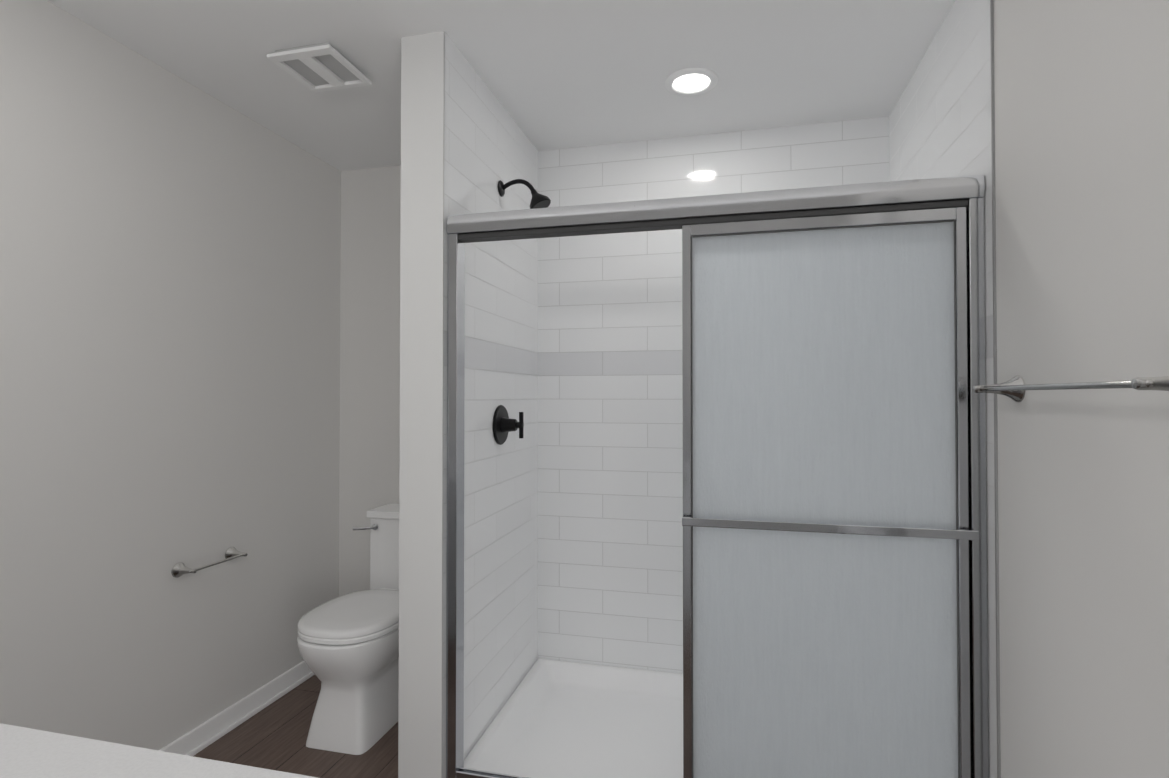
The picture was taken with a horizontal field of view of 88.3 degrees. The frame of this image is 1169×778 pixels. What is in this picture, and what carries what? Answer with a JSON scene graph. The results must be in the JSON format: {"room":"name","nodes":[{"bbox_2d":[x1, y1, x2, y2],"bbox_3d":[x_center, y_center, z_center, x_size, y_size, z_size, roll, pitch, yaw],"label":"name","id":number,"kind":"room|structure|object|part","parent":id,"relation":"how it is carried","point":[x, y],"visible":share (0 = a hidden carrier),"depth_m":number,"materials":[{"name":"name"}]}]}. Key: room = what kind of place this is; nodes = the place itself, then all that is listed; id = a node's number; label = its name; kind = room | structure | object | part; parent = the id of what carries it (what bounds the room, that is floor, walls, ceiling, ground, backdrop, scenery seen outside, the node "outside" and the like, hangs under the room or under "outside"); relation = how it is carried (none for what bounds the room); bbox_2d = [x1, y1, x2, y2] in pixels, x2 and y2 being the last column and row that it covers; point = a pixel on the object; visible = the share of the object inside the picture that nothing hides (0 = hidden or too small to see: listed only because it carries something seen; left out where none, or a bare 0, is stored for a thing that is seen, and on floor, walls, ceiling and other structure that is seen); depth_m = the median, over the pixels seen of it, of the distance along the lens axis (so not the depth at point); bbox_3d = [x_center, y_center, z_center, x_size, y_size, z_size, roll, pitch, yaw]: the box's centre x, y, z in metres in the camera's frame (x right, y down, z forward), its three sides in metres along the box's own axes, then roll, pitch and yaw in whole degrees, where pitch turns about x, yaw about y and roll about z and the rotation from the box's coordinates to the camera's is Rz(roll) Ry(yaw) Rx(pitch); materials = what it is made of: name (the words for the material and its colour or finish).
{"room":"bathroom","nodes":[
{"label":"bathroom","id":0,"kind":"room"},
{"bbox_2d":[0,0,340,749],"bbox_3d":[-1.615,0.099,1.687,0.120,2.435,3.030,0,-1,13],"label":"wall","id":1,"kind":"structure","parent":0,"point":[170,260],"depth_m":2.04,"materials":[{"name":"white paint"}]},
{"bbox_2d":[171,547,246,577],"bbox_3d":[-1.379,0.643,2.240,0.077,0.053,0.283,0,-1,13],"label":"rail","id":2,"kind":"object","parent":1,"relation":"attached to","point":[179,569],"visible":1,"depth_m":2.17,"materials":[{"name":"silver metal"}]},
{"bbox_2d":[158,661,314,755],"bbox_3d":[-1.462,1.278,1.995,0.026,0.085,2.090,0,-1,13],"label":"baseboard","id":3,"kind":"structure","parent":1,"relation":"attached to","point":[200,737],"depth_m":2.35,"materials":[{"name":"white paint"}]},
{"bbox_2d":[193,675,397,777],"bbox_3d":[-0.319,1.362,1.360,2.785,0.100,3.030,0,-1,13],"label":"floor","id":4,"kind":"structure","parent":0,"point":[273,736],"depth_m":2.22,"materials":[{"name":"brown wood"}]},
{"bbox_2d":[0,723,317,777],"bbox_3d":[-0.974,0.776,0.462,1.687,1.048,0.717,0,-1,13],"label":"countertop","id":5,"kind":"structure","parent":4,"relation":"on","point":[29,753],"depth_m":0.67,"materials":[{"name":"white stone"}]},
{"bbox_2d":[297,503,398,754],"bbox_3d":[-0.870,0.941,2.521,0.446,0.772,0.796,0,-1,13],"label":"toilet","id":6,"kind":"object","parent":4,"relation":"on","point":[348,645],"visible":0.77,"depth_m":2.24,"materials":[{"name":"white ceramic"}]},
{"bbox_2d":[446,174,988,777],"bbox_3d":[0.401,0.388,2.140,1.491,1.868,0.949,0,-1,13],"label":"shower enclosure","id":7,"kind":"object","parent":4,"relation":"on","point":[834,520],"visible":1,"depth_m":1.64,"materials":[{"name":"grey glass"}]},
{"bbox_3d":[0.637,0.352,1.620,0.738,1.643,0.046,0,-1,13],"label":"panel","id":8,"kind":"part","parent":7,"relation":"part of","materials":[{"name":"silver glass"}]},
{"bbox_2d":[339,165,400,596],"bbox_3d":[0.020,0.113,2.791,2.545,2.435,0.120,0,-1,13],"label":"wall","id":9,"kind":"structure","parent":0,"point":[369,466],"depth_m":3.00,"materials":[{"name":"white paint"}]},
{"bbox_2d":[538,116,889,672],"bbox_3d":[0.512,0.068,2.608,1.495,2.350,0.001,0,-1,13],"label":"wall tile","id":10,"kind":"structure","parent":9,"relation":"attached to","point":[610,499],"depth_m":2.69,"materials":[{"name":"white tile"}]},
{"bbox_2d":[398,31,444,777],"bbox_3d":[-0.400,0.107,2.342,0.147,2.435,0.950,0,-1,13],"label":"wall","id":11,"kind":"structure","parent":0,"point":[420,714],"depth_m":1.88,"materials":[{"name":"grey paint"}]},
{"bbox_2d":[443,32,537,777],"bbox_3d":[-0.325,0.064,2.322,0.001,2.350,0.946,0,-1,13],"label":"wall tile","id":12,"kind":"structure","parent":11,"relation":"attached to","point":[489,145],"depth_m":2.25,"materials":[{"name":"white tile"}]},
{"bbox_2d":[493,405,523,444],"bbox_3d":[-0.279,0.138,2.307,0.094,0.152,0.152,0,-1,13],"label":"shower valve","id":13,"kind":"object","parent":12,"relation":"attached to","point":[504,424],"visible":1,"depth_m":2.29,"materials":[{"name":"black metal"}]},
{"bbox_2d":[498,179,550,208],"bbox_3d":[-0.227,-0.741,2.307,0.201,0.131,0.086,0,-1,13],"label":"shower head","id":14,"kind":"object","parent":12,"relation":"attached to","point":[538,200],"visible":0.94,"depth_m":2.29},
{"bbox_2d":[48,0,954,170],"bbox_3d":[-0.319,-1.173,1.393,2.785,0.100,3.030,0,-1,13],"label":"ceiling","id":15,"kind":"structure","parent":0,"point":[558,74],"depth_m":2.02,"materials":[{"name":"white paint"}]},
{"bbox_2d":[267,42,371,92],"bbox_3d":[-0.898,-1.098,2.055,0.236,0.032,0.236,0,-1,13],"label":"fan","id":16,"kind":"object","parent":15,"relation":"attached to","point":[321,67],"visible":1,"depth_m":2.04,"materials":[{"name":"white plastic"}]},
{"bbox_2d":[665,67,717,95],"bbox_3d":[0.387,-1.108,2.180,0.190,0.009,0.190,0,-1,13],"label":"recessed light","id":17,"kind":"object","parent":15,"relation":"in","point":[693,81],"visible":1,"depth_m":2.17,"materials":[{"name":"white paint"}]},
{"bbox_2d":[994,0,1168,777],"bbox_3d":[0.977,0.090,1.066,0.120,2.435,3.030,0,-1,13],"label":"wall","id":18,"kind":"structure","parent":0,"point":[1081,89],"depth_m":1.12,"materials":[{"name":"white paint"}]},
{"bbox_2d":[889,0,996,777],"bbox_3d":[1.125,0.060,1.959,0.001,2.350,0.976,0,-1,13],"label":"wall tile","id":19,"kind":"structure","parent":18,"relation":"attached to","point":[940,121],"depth_m":1.67,"materials":[{"name":"white tile"}]},
{"bbox_2d":[990,0,1000,777],"bbox_3d":[1.012,0.096,1.481,0.006,2.434,0.006,0,-1,13],"label":"trim","id":20,"kind":"structure","parent":18,"relation":"attached to","point":[995,382],"depth_m":1.48,"materials":[{"name":"grey metal"}]},
{"bbox_2d":[973,375,1168,402],"bbox_3d":[0.876,-0.004,1.104,0.093,0.062,0.627,0,-1,13],"label":"towel rail","id":21,"kind":"object","parent":18,"relation":"attached to","point":[1014,388],"visible":1,"depth_m":1.03,"materials":[{"name":"silver metal"}]}
]}

